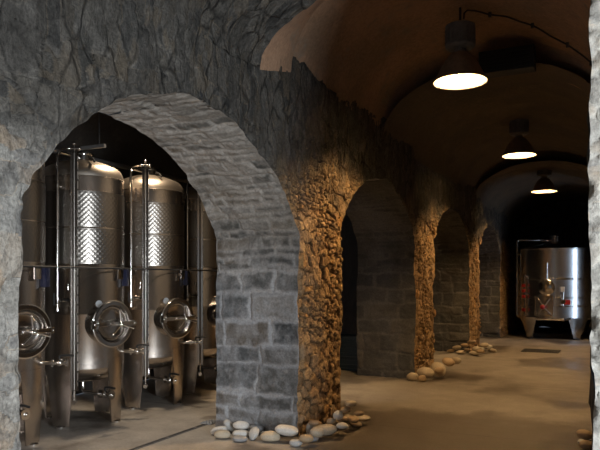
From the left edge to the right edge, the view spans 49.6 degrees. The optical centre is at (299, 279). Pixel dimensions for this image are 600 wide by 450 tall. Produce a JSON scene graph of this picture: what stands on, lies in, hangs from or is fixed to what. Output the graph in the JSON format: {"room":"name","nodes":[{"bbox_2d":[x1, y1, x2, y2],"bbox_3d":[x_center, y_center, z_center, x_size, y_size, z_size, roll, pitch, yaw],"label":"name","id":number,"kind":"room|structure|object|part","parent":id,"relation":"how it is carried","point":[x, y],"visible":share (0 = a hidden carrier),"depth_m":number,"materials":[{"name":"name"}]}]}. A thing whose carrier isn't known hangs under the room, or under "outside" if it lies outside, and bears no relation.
{"room":"wine cellar","nodes":[
{"label":"wine cellar","id":0,"kind":"room"},
{"bbox_2d":[0,193,22,449],"bbox_3d":[-3.013,0.539,1.128,1.004,1.960,5.420,0,0,26],"label":"stone pillar","id":1,"kind":"structure","parent":0,"point":[11,249],"depth_m":3.27,"materials":[{"name":"grey stone"}]},
{"bbox_2d":[51,108,347,215],"bbox_3d":[-0.343,-1.996,10.735,2.725,1.070,25.061,0,0,26],"label":"ceiling","id":2,"kind":"structure","parent":0,"point":[125,145],"depth_m":9.09,"materials":[{"name":"paint"}]},
{"bbox_2d":[81,112,105,149],"bbox_3d":[-2.229,-1.966,6.995,0.340,1.108,0.035,0,0,26],"label":"hanger","id":3,"kind":"object","parent":2,"relation":"hanging from","point":[98,145],"visible":0.47,"depth_m":6.95,"materials":[{"name":"grey metal"}]},
{"bbox_3d":[-2.148,-1.975,6.956,0.016,1.090,0.016,0,0,26],"label":"rod","id":4,"kind":"part","parent":3,"relation":"part of","materials":[{"name":"paint"}]},
{"bbox_2d":[42,150,357,401],"bbox_3d":[-0.323,-0.512,10.727,2.846,4.075,25.017,0,0,26],"label":"wall","id":5,"kind":"structure","parent":0,"point":[349,267],"depth_m":16.94,"materials":[{"name":"paint"}]},
{"bbox_2d":[52,148,189,183],"bbox_3d":[-2.651,-1.520,8.525,0.400,0.060,8.000,0,0,26],"label":"pipe","id":6,"kind":"object","parent":5,"relation":"attached to","point":[109,163],"visible":0.3,"depth_m":8.66,"materials":[{"name":"grey metal"}]},
{"bbox_2d":[163,0,324,71],"bbox_3d":[-0.743,-2.318,1.708,2.712,1.084,8.488,0,0,26],"label":"ceiling","id":7,"kind":"structure","parent":0,"point":[265,34],"depth_m":5.25,"materials":[{"name":"stone"}]},
{"bbox_2d":[0,0,522,257],"bbox_3d":[1.289,-1.335,9.941,1.011,1.872,25.032,0,0,26],"label":"wall","id":8,"kind":"structure","parent":0,"point":[265,153],"depth_m":5.54,"materials":[{"name":"stone"}]},
{"bbox_2d":[215,224,342,436],"bbox_3d":[-0.181,0.436,6.910,1.013,2.162,1.140,0,0,26],"label":"stone pillar","id":9,"kind":"structure","parent":0,"point":[279,310],"depth_m":6.47,"materials":[{"name":"grey stone"}]},
{"bbox_2d":[19,326,592,449],"bbox_3d":[2.457,1.500,9.371,9.500,0.001,25.600,0,0,26],"label":"floor","id":10,"kind":"structure","parent":0,"point":[507,398],"depth_m":7.30,"materials":[{"name":"concrete"}]},
{"bbox_2d":[18,163,73,445],"bbox_3d":[-2.712,0.062,5.887,1.154,2.875,0.992,0,0,26],"label":"tank","id":11,"kind":"object","parent":10,"relation":"on","point":[35,329],"visible":0.62,"depth_m":5.84,"materials":[{"name":"silver metal"}]},
{"bbox_3d":[-2.713,1.150,6.396,0.337,0.678,0.053,0,0,14],"label":"leg","id":12,"kind":"part","parent":11,"relation":"part of","materials":[{"name":"silver metal"}]},
{"bbox_3d":[-2.418,1.150,5.905,0.053,0.678,0.337,0,0,14],"label":"leg","id":13,"kind":"part","parent":11,"relation":"part of","materials":[{"name":"silver metal"}]},
{"bbox_3d":[-2.407,0.447,5.675,0.079,0.459,0.459,0,0,39],"label":"door","id":14,"kind":"part","parent":11,"relation":"part of","materials":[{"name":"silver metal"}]},
{"bbox_3d":[-2.384,-0.070,5.872,0.041,0.124,0.096,0,0,17],"label":"name plate","id":15,"kind":"part","parent":11,"relation":"part of","materials":[{"name":"silver metal"}]},
{"bbox_2d":[43,354,73,366],"bbox_3d":[-2.261,0.751,6.069,0.252,0.119,0.177,0,0,26],"label":"outlet","id":16,"kind":"object","parent":11,"relation":"attached to","point":[59,362],"depth_m":6.05,"materials":[{"name":"silver metal"}]},
{"bbox_2d":[23,265,216,270],"bbox_3d":[-1.616,-0.120,7.297,0.018,0.018,5.300,0,0,26],"label":"pipe","id":17,"kind":"object","parent":11,"relation":"attached to","point":[23,265],"visible":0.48,"depth_m":6.60,"materials":[{"name":"metal"}]},
{"bbox_2d":[43,141,148,428],"bbox_3d":[-2.233,0.062,6.867,1.154,2.875,0.992,0,0,26],"label":"tank","id":18,"kind":"object","parent":10,"relation":"on","point":[89,315],"visible":0.91,"depth_m":6.60,"materials":[{"name":"silver metal"}]},
{"bbox_3d":[-2.726,1.150,7.081,0.053,0.678,0.337,0,0,14],"label":"leg","id":19,"kind":"part","parent":18,"relation":"part of","materials":[{"name":"silver metal"}]},
{"bbox_3d":[-2.431,1.150,6.590,0.337,0.678,0.053,0,0,14],"label":"leg","id":20,"kind":"part","parent":18,"relation":"part of","materials":[{"name":"silver metal"}]},
{"bbox_3d":[-2.235,1.150,7.377,0.337,0.678,0.053,0,0,14],"label":"leg","id":21,"kind":"part","parent":18,"relation":"part of","materials":[{"name":"silver metal"}]},
{"bbox_3d":[-1.928,0.447,6.656,0.079,0.459,0.459,0,0,39],"label":"door","id":22,"kind":"part","parent":18,"relation":"part of","materials":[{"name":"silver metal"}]},
{"bbox_3d":[-1.940,1.150,6.885,0.053,0.678,0.337,0,0,14],"label":"leg","id":23,"kind":"part","parent":18,"relation":"part of","materials":[{"name":"silver metal"}]},
{"bbox_3d":[-1.906,-0.070,6.853,0.041,0.124,0.096,0,0,17],"label":"name plate","id":24,"kind":"part","parent":18,"relation":"part of","materials":[{"name":"silver metal"}]},
{"bbox_2d":[123,344,148,354],"bbox_3d":[-1.783,0.751,7.050,0.252,0.119,0.177,0,0,26],"label":"outlet","id":25,"kind":"object","parent":18,"relation":"attached to","point":[136,350],"depth_m":7.03,"materials":[{"name":"silver metal"}]},
{"bbox_2d":[122,160,205,408],"bbox_3d":[-1.755,0.062,7.848,1.154,2.875,0.992,0,0,26],"label":"tank","id":26,"kind":"object","parent":10,"relation":"on","point":[153,204],"visible":0.77,"depth_m":7.58,"materials":[{"name":"silver metal"}]},
{"bbox_3d":[-1.953,1.150,7.571,0.337,0.678,0.053,0,0,14],"label":"leg","id":27,"kind":"part","parent":26,"relation":"part of","materials":[{"name":"silver metal"}]},
{"bbox_3d":[-1.757,1.150,8.357,0.337,0.678,0.053,0,0,14],"label":"leg","id":28,"kind":"part","parent":26,"relation":"part of","materials":[{"name":"silver metal"}]},
{"bbox_3d":[-1.450,0.447,7.636,0.079,0.459,0.459,0,0,39],"label":"door","id":29,"kind":"part","parent":26,"relation":"part of","materials":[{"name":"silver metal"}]},
{"bbox_3d":[-1.462,1.150,7.866,0.053,0.678,0.337,0,0,14],"label":"leg","id":30,"kind":"part","parent":26,"relation":"part of","materials":[{"name":"silver metal"}]},
{"bbox_3d":[-1.428,-0.070,7.833,0.041,0.124,0.096,0,0,17],"label":"name plate","id":31,"kind":"part","parent":26,"relation":"part of","materials":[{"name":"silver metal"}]},
{"bbox_2d":[184,336,205,345],"bbox_3d":[-1.304,0.751,8.030,0.252,0.119,0.177,0,0,26],"label":"outlet","id":32,"kind":"object","parent":26,"relation":"attached to","point":[195,342],"depth_m":8.01,"materials":[{"name":"silver metal"}]},
{"bbox_2d":[129,419,215,449],"bbox_3d":[-1.279,1.491,6.137,0.130,0.018,1.710,0,0,26],"label":"floor drain","id":33,"kind":"object","parent":10,"relation":"on","point":[207,422],"visible":0.91,"depth_m":6.32,"materials":[{"name":"black metal"}]},
{"bbox_2d":[171,181,216,394],"bbox_3d":[-1.277,0.062,8.829,1.154,2.875,0.992,0,0,26],"label":"tank","id":34,"kind":"object","parent":10,"relation":"on","point":[200,240],"visible":0.34,"depth_m":8.53,"materials":[{"name":"silver metal"}]},
{"bbox_3d":[-1.474,1.150,8.552,0.337,0.678,0.053,0,0,14],"label":"leg","id":35,"kind":"part","parent":34,"relation":"part of","materials":[{"name":"silver metal"}]},
{"bbox_3d":[-1.278,1.150,9.338,0.337,0.678,0.053,0,0,14],"label":"leg","id":36,"kind":"part","parent":34,"relation":"part of","materials":[{"name":"silver metal"}]},
{"bbox_2d":[210,426,226,434],"bbox_3d":[-0.786,1.456,6.296,0.160,0.087,0.110,0,0,1],"label":"pebble","id":37,"kind":"object","parent":10,"relation":"on","point":[215,429],"visible":0.68,"depth_m":6.25,"materials":[{"name":"white stone"}]},
{"bbox_2d":[214,430,229,438],"bbox_3d":[-0.737,1.460,6.151,0.158,0.079,0.114,0,0,6],"label":"pebble","id":38,"kind":"object","parent":10,"relation":"on","point":[222,434],"visible":1,"depth_m":6.11,"materials":[{"name":"beige stone"}]},
{"bbox_2d":[223,419,234,431],"bbox_3d":[-0.699,1.434,6.396,0.114,0.131,0.112,0,0,-18],"label":"pebble","id":39,"kind":"object","parent":10,"relation":"on","point":[227,423],"visible":0.85,"depth_m":6.35,"materials":[{"name":"grey stone"}]},
{"bbox_2d":[232,436,247,441],"bbox_3d":[-0.559,1.475,6.036,0.147,0.049,0.105,0,0,2],"label":"pebble","id":40,"kind":"object","parent":10,"relation":"on","point":[235,438],"visible":1,"depth_m":6.00,"materials":[{"name":"grey stone"}]},
{"bbox_2d":[232,430,248,436],"bbox_3d":[-0.566,1.464,6.196,0.163,0.071,0.111,0,0,0],"label":"pebble","id":41,"kind":"object","parent":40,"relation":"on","point":[245,433],"visible":0.8,"depth_m":6.15,"materials":[{"name":"grey stone"}]},
{"bbox_2d":[233,421,248,429],"bbox_3d":[-0.570,1.401,6.267,0.154,0.083,0.117,0,0,33],"label":"pebble","id":42,"kind":"object","parent":41,"relation":"on","point":[241,425],"visible":1,"depth_m":6.23,"materials":[{"name":"white stone"}]},
{"bbox_2d":[249,427,258,439],"bbox_3d":[-0.432,1.442,6.111,0.111,0.115,0.104,0,0,-40],"label":"pebble","id":43,"kind":"object","parent":10,"relation":"on","point":[254,432],"visible":1,"depth_m":6.08,"materials":[{"name":"grey stone"}]},
{"bbox_2d":[248,425,263,432],"bbox_3d":[-0.432,1.458,6.350,0.157,0.083,0.112,0,0,0],"label":"pebble","id":44,"kind":"object","parent":10,"relation":"on","point":[261,428],"visible":0.66,"depth_m":6.32,"materials":[{"name":"grey stone"}]},
{"bbox_2d":[260,431,279,441],"bbox_3d":[-0.278,1.453,6.036,0.188,0.094,0.135,0,0,6],"label":"pebble","id":45,"kind":"object","parent":10,"relation":"on","point":[269,436],"visible":0.98,"depth_m":5.99,"materials":[{"name":"beige stone"}]},
{"bbox_2d":[275,424,297,435],"bbox_3d":[-0.122,1.393,6.027,0.219,0.100,0.151,0,0,17],"label":"pebble","id":46,"kind":"object","parent":45,"relation":"on","point":[286,430],"visible":1,"depth_m":5.97,"materials":[{"name":"white stone"}]},
{"bbox_2d":[289,439,301,446],"bbox_3d":[-0.037,1.468,5.857,0.119,0.064,0.084,0,0,-4],"label":"pebble","id":47,"kind":"object","parent":10,"relation":"on","point":[294,442],"visible":0.92,"depth_m":5.82,"materials":[{"name":"grey stone"}]},
{"bbox_2d":[299,434,313,442],"bbox_3d":[0.056,1.419,5.816,0.132,0.072,0.090,0,0,6],"label":"pebble","id":48,"kind":"object","parent":10,"relation":"on","point":[305,438],"visible":1,"depth_m":5.79,"materials":[{"name":"beige stone"}]},
{"bbox_2d":[310,427,323,436],"bbox_3d":[0.155,1.381,5.891,0.144,0.099,0.105,0,0,-42],"label":"pebble","id":49,"kind":"object","parent":48,"relation":"on","point":[315,431],"visible":0.99,"depth_m":5.85,"materials":[{"name":"beige stone"}]},
{"bbox_2d":[306,424,315,432],"bbox_3d":[0.108,1.431,6.297,0.102,0.138,0.072,0,0,-16],"label":"pebble","id":50,"kind":"object","parent":10,"relation":"on","point":[308,427],"visible":0.36,"depth_m":6.26,"materials":[{"name":"grey stone"}]},
{"bbox_2d":[316,424,336,435],"bbox_3d":[0.237,1.408,6.118,0.220,0.104,0.150,0,0,-24],"label":"pebble","id":51,"kind":"object","parent":10,"relation":"on","point":[329,429],"visible":0.78,"depth_m":6.07,"materials":[{"name":"beige stone"}]},
{"bbox_2d":[308,420,319,425],"bbox_3d":[0.133,1.353,6.149,0.109,0.049,0.074,0,0,-4],"label":"pebble","id":52,"kind":"object","parent":51,"relation":"on","point":[312,422],"visible":1,"depth_m":6.13,"materials":[{"name":"brown stone"}]},
{"bbox_2d":[336,422,347,428],"bbox_3d":[0.399,1.374,6.130,0.135,0.066,0.093,0,0,-43],"label":"pebble","id":53,"kind":"object","parent":51,"relation":"on","point":[341,425],"visible":1,"depth_m":6.09,"materials":[{"name":"beige stone"}]},
{"bbox_2d":[337,416,347,422],"bbox_3d":[0.427,1.411,6.542,0.107,0.101,0.153,0,0,13],"label":"pebble","id":54,"kind":"object","parent":10,"relation":"on","point":[344,419],"visible":0.58,"depth_m":6.48,"materials":[{"name":"brown stone"}]},
{"bbox_2d":[348,415,358,422],"bbox_3d":[0.532,1.385,6.461,0.108,0.068,0.158,0,0,-4],"label":"pebble","id":55,"kind":"object","parent":54,"relation":"on","point":[352,419],"visible":1,"depth_m":6.41,"materials":[{"name":"beige stone"}]},
{"bbox_2d":[354,411,363,415],"bbox_3d":[0.593,1.339,6.521,0.109,0.050,0.078,0,0,-14],"label":"pebble","id":56,"kind":"object","parent":55,"relation":"on","point":[357,413],"visible":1,"depth_m":6.49,"materials":[{"name":"brown stone"}]},
{"bbox_2d":[340,359,357,370],"bbox_3d":[0.687,1.405,11.036,0.828,0.190,0.428,0,0,26],"label":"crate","id":57,"kind":"object","parent":10,"relation":"on","point":[345,364],"visible":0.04,"depth_m":10.75,"materials":[{"name":"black plastic"}]},
{"bbox_2d":[340,347,356,359],"bbox_3d":[0.693,1.214,11.033,0.828,0.190,0.428,0,0,26],"label":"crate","id":58,"kind":"object","parent":57,"relation":"on","point":[345,353],"visible":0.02,"depth_m":10.76,"materials":[{"name":"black plastic"}]},
{"bbox_2d":[340,334,356,347],"bbox_3d":[0.698,1.024,11.030,0.828,0.190,0.428,0,0,26],"label":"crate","id":59,"kind":"object","parent":58,"relation":"on","point":[347,340],"visible":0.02,"depth_m":10.76,"materials":[{"name":"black plastic"}]},
{"bbox_2d":[350,422,361,426],"bbox_3d":[0.568,1.471,6.628,0.102,0.056,0.150,0,0,-24],"label":"pebble","id":60,"kind":"object","parent":10,"relation":"on","point":[358,424],"visible":0.77,"depth_m":6.58,"materials":[{"name":"brown stone"}]},
{"bbox_2d":[354,415,370,420],"bbox_3d":[0.631,1.426,6.719,0.200,0.061,0.136,0,0,11],"label":"pebble","id":61,"kind":"object","parent":10,"relation":"on","point":[364,417],"visible":0.54,"depth_m":6.67,"materials":[{"name":"beige stone"}]},
{"bbox_2d":[406,372,417,380],"bbox_3d":[1.677,1.440,9.685,0.178,0.119,0.128,0,0,6],"label":"pebble","id":62,"kind":"object","parent":10,"relation":"on","point":[411,376],"visible":0.98,"depth_m":9.64,"materials":[{"name":"beige stone"}]},
{"bbox_2d":[417,375,425,381],"bbox_3d":[1.793,1.451,9.579,0.132,0.097,0.104,0,0,-14],"label":"pebble","id":63,"kind":"object","parent":10,"relation":"on","point":[421,378],"visible":1,"depth_m":9.54,"materials":[{"name":"beige stone"}]},
{"bbox_2d":[417,367,433,377],"bbox_3d":[1.881,1.390,9.735,0.255,0.170,0.174,0,0,9],"label":"pebble","id":64,"kind":"object","parent":10,"relation":"on","point":[428,372],"visible":0.86,"depth_m":9.68,"materials":[{"name":"beige stone"}]},
{"bbox_2d":[434,367,443,373],"bbox_3d":[2.071,1.350,9.685,0.154,0.109,0.122,0,0,-34],"label":"pebble","id":65,"kind":"object","parent":64,"relation":"on","point":[439,370],"visible":1,"depth_m":9.64,"materials":[{"name":"beige stone"}]},
{"bbox_2d":[431,362,445,375],"bbox_3d":[2.115,1.361,9.932,0.214,0.200,0.292,0,0,-19],"label":"pebble","id":66,"kind":"object","parent":10,"relation":"on","point":[434,365],"visible":0.78,"depth_m":9.88,"materials":[{"name":"beige stone"}]},
{"bbox_2d":[442,357,454,365],"bbox_3d":[2.277,1.261,10.001,0.172,0.127,0.207,0,0,-19],"label":"pebble","id":67,"kind":"object","parent":66,"relation":"on","point":[446,361],"visible":1,"depth_m":9.94,"materials":[{"name":"beige stone"}]},
{"bbox_2d":[452,357,460,363],"bbox_3d":[2.426,1.251,10.084,0.117,0.104,0.172,0,0,-34],"label":"pebble","id":68,"kind":"object","parent":67,"relation":"on","point":[457,360],"visible":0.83,"depth_m":10.03,"materials":[{"name":"beige stone"}]},
{"bbox_2d":[456,350,465,353],"bbox_3d":[3.262,1.461,13.158,0.217,0.077,0.148,-1,0,-6],"label":"pebble","id":69,"kind":"object","parent":10,"relation":"on","point":[458,351],"visible":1,"depth_m":13.11,"materials":[{"name":"beige stone"}]},
{"bbox_2d":[469,351,478,355],"bbox_3d":[3.447,1.456,12.871,0.195,0.087,0.143,0,0,6],"label":"pebble","id":70,"kind":"object","parent":10,"relation":"on","point":[474,353],"visible":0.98,"depth_m":12.83,"materials":[{"name":"beige stone"}]},
{"bbox_2d":[472,346,481,351],"bbox_3d":[3.570,1.401,13.098,0.215,0.132,0.148,0,0,-15],"label":"pebble","id":71,"kind":"object","parent":10,"relation":"on","point":[475,348],"visible":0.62,"depth_m":13.05,"materials":[{"name":"beige stone"}]},
{"bbox_2d":[480,343,488,347],"bbox_3d":[3.711,1.313,13.096,0.197,0.097,0.134,0,0,-22],"label":"pebble","id":72,"kind":"object","parent":71,"relation":"on","point":[483,345],"visible":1,"depth_m":13.05,"materials":[{"name":"beige stone"}]},
{"bbox_2d":[521,348,560,352],"bbox_3d":[5.091,1.492,13.732,0.740,0.015,0.620,0,0,26],"label":"floor grate","id":73,"kind":"object","parent":10,"relation":"on","point":[524,349],"visible":1,"depth_m":13.69,"materials":[{"name":"black metal"}]},
{"bbox_2d":[516,234,591,339],"bbox_3d":[6.664,0.143,16.994,1.984,2.714,2.193,0,0,26],"label":"storage tank","id":74,"kind":"object","parent":10,"relation":"on","point":[553,277],"visible":0.88,"depth_m":16.23,"materials":[{"name":"silver metal"}]},
{"bbox_3d":[5.875,1.210,16.698,0.114,0.524,0.572,0,0,-25],"label":"leg","id":75,"kind":"part","parent":74,"relation":"part of","materials":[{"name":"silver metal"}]},
{"bbox_3d":[6.099,0.644,16.247,0.396,0.442,0.028,0,0,36],"label":"door","id":76,"kind":"part","parent":74,"relation":"part of","materials":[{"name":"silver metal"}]},
{"bbox_3d":[6.710,-0.901,17.088,1.950,0.202,1.950,0,0,26],"label":"lid","id":77,"kind":"part","parent":74,"relation":"part of","materials":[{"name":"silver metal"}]},
{"bbox_3d":[6.917,1.210,16.190,0.572,0.524,0.114,0,0,-13],"label":"leg","id":78,"kind":"part","parent":74,"relation":"part of","materials":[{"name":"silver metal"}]},
{"bbox_3d":[7.608,1.210,17.295,0.114,0.524,0.572,0,0,-13],"label":"leg","id":79,"kind":"part","parent":74,"relation":"part of","materials":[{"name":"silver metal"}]},
{"bbox_2d":[576,429,591,439],"bbox_3d":[2.652,1.447,6.066,0.159,0.105,0.130,0,0,-21],"label":"pebble","id":80,"kind":"object","parent":10,"relation":"on","point":[584,434],"visible":0.88,"depth_m":6.02,"materials":[{"name":"brown stone"}]},
{"bbox_2d":[579,440,591,449],"bbox_3d":[2.522,1.452,5.711,0.155,0.095,0.107,0,0,-22],"label":"pebble","id":81,"kind":"object","parent":10,"relation":"on","point":[584,444],"visible":0.84,"depth_m":5.67,"materials":[{"name":"brown stone"}]},
{"bbox_3d":[0.237,1.450,6.285,0.099,0.093,0.125,9,-13,38],"label":"pebble","id":82,"kind":"object","parent":10,"relation":"on","visible":0},
{"bbox_2d":[327,418,335,425],"bbox_3d":[0.306,1.388,6.329,0.095,0.100,0.134,0,0,5],"label":"pebble","id":83,"kind":"object","parent":82,"relation":"on","point":[332,421],"visible":0.73,"depth_m":6.28,"materials":[{"name":"stone"}]},
{"bbox_2d":[333,410,342,419],"bbox_3d":[0.370,1.308,6.289,0.108,0.092,0.075,0,0,-40],"label":"pebble","id":84,"kind":"object","parent":83,"relation":"on","point":[337,415],"visible":1,"depth_m":6.26,"materials":[{"name":"grey stone"}]},
{"bbox_2d":[340,406,350,412],"bbox_3d":[0.441,1.253,6.286,0.117,0.062,0.093,0,0,-44],"label":"pebble","id":85,"kind":"object","parent":84,"relation":"on","point":[345,409],"visible":0.99,"depth_m":6.25,"materials":[{"name":"brown stone"}]},
{"bbox_2d":[345,400,356,406],"bbox_3d":[0.489,1.196,6.293,0.123,0.060,0.084,0,0,-34],"label":"pebble","id":86,"kind":"object","parent":85,"relation":"on","point":[350,403],"visible":1,"depth_m":6.26,"materials":[{"name":"beige stone"}]},
{"bbox_2d":[356,239,435,377],"bbox_3d":[1.578,0.420,10.531,1.015,2.197,1.204,0,0,26],"label":"stone pillar","id":87,"kind":"structure","parent":0,"point":[396,313],"depth_m":10.05,"materials":[{"name":"grey stone"}]},
{"bbox_2d":[293,0,591,125],"bbox_3d":[1.675,-2.349,6.685,2.696,1.059,3.814,0,0,26],"label":"ceiling","id":88,"kind":"structure","parent":0,"point":[372,53],"depth_m":7.03,"materials":[{"name":"brown paint"}]},
{"bbox_2d":[433,7,487,89],"bbox_3d":[1.644,-2.416,6.678,0.544,0.769,0.559,0,0,26],"label":"pendant lamp","id":89,"kind":"object","parent":88,"relation":"hanging from","point":[460,70],"visible":1,"depth_m":6.58,"materials":[{"name":"metal"}]},
{"bbox_2d":[463,9,591,65],"bbox_3d":[2.413,-2.422,6.854,1.484,0.798,0.238,0,0,-3],"label":"cable","id":90,"kind":"object","parent":88,"relation":"attached to","point":[489,14],"visible":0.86,"depth_m":6.86,"materials":[{"name":"black rubber"}]},
{"bbox_2d":[432,248,480,352],"bbox_3d":[3.331,0.412,14.118,1.022,2.220,1.179,0,0,26],"label":"stone pillar","id":91,"kind":"structure","parent":0,"point":[456,302],"depth_m":13.61,"materials":[{"name":"grey stone"}]},
{"bbox_2d":[382,63,590,226],"bbox_3d":[5.311,-2.166,14.130,2.675,0.972,13.971,0,0,26],"label":"ceiling","id":92,"kind":"structure","parent":0,"point":[462,136],"depth_m":10.64,"materials":[{"name":"paint"}]},
{"bbox_2d":[479,44,535,77],"bbox_3d":[2.431,-2.560,7.631,0.620,0.260,0.231,0,0,26],"label":"vent box","id":93,"kind":"object","parent":92,"relation":"attached to","point":[519,59],"visible":0.83,"depth_m":7.54,"materials":[{"name":"black metal"}]},
{"bbox_2d":[502,119,536,158],"bbox_3d":[3.603,-2.425,10.695,0.544,0.769,0.559,0,0,26],"label":"pendant lamp","id":94,"kind":"object","parent":92,"relation":"hanging from","point":[519,147],"visible":1,"depth_m":10.58,"materials":[{"name":"grey metal"}]},
{"bbox_2d":[531,169,556,192],"bbox_3d":[5.401,-2.336,14.380,0.544,0.769,0.559,0,0,26],"label":"pendant lamp","id":95,"kind":"object","parent":92,"relation":"hanging from","point":[544,184],"visible":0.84,"depth_m":14.26,"materials":[{"name":"grey metal"}]},
{"bbox_2d":[479,253,522,336],"bbox_3d":[5.790,0.409,19.166,1.022,2.223,4.495,0,0,26],"label":"stone pillar","id":96,"kind":"structure","parent":0,"point":[497,285],"depth_m":17.16,"materials":[{"name":"grey stone"}]},
{"bbox_2d":[522,202,591,328],"bbox_3d":[7.991,-0.653,20.598,9.038,4.339,0.130,0,0,26],"label":"wall","id":97,"kind":"structure","parent":0,"point":[570,220],"depth_m":20.49,"materials":[{"name":"stone"}]},
{"bbox_2d":[586,0,599,449],"bbox_3d":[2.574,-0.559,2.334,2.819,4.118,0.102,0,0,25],"label":"wall","id":98,"kind":"structure","parent":0,"point":[594,20],"depth_m":2.91,"materials":[{"name":"stone"}]},
{"bbox_3d":[3.108,1.463,13.412,0.154,0.073,0.122,-5,-3,7],"label":"pebble","id":99,"kind":"object","parent":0,"visible":0},
{"bbox_2d":[452,345,460,349],"bbox_3d":[3.226,1.388,13.383,0.191,0.087,0.130,0,0,-15],"label":"pebble","id":100,"kind":"object","parent":99,"relation":"on","point":[456,347],"visible":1,"depth_m":13.33,"materials":[{"name":"beige stone"}]},
{"bbox_3d":[3.375,1.338,13.329,0.163,0.082,0.129,2,2,22],"label":"pebble","id":101,"kind":"object","parent":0,"visible":0},
{"bbox_2d":[467,340,475,343],"bbox_3d":[3.499,1.264,13.265,0.129,0.090,0.166,0,0,-40],"label":"pebble","id":102,"kind":"object","parent":101,"relation":"on","point":[469,341],"visible":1,"depth_m":13.22,"materials":[{"name":"beige stone"}]}
]}

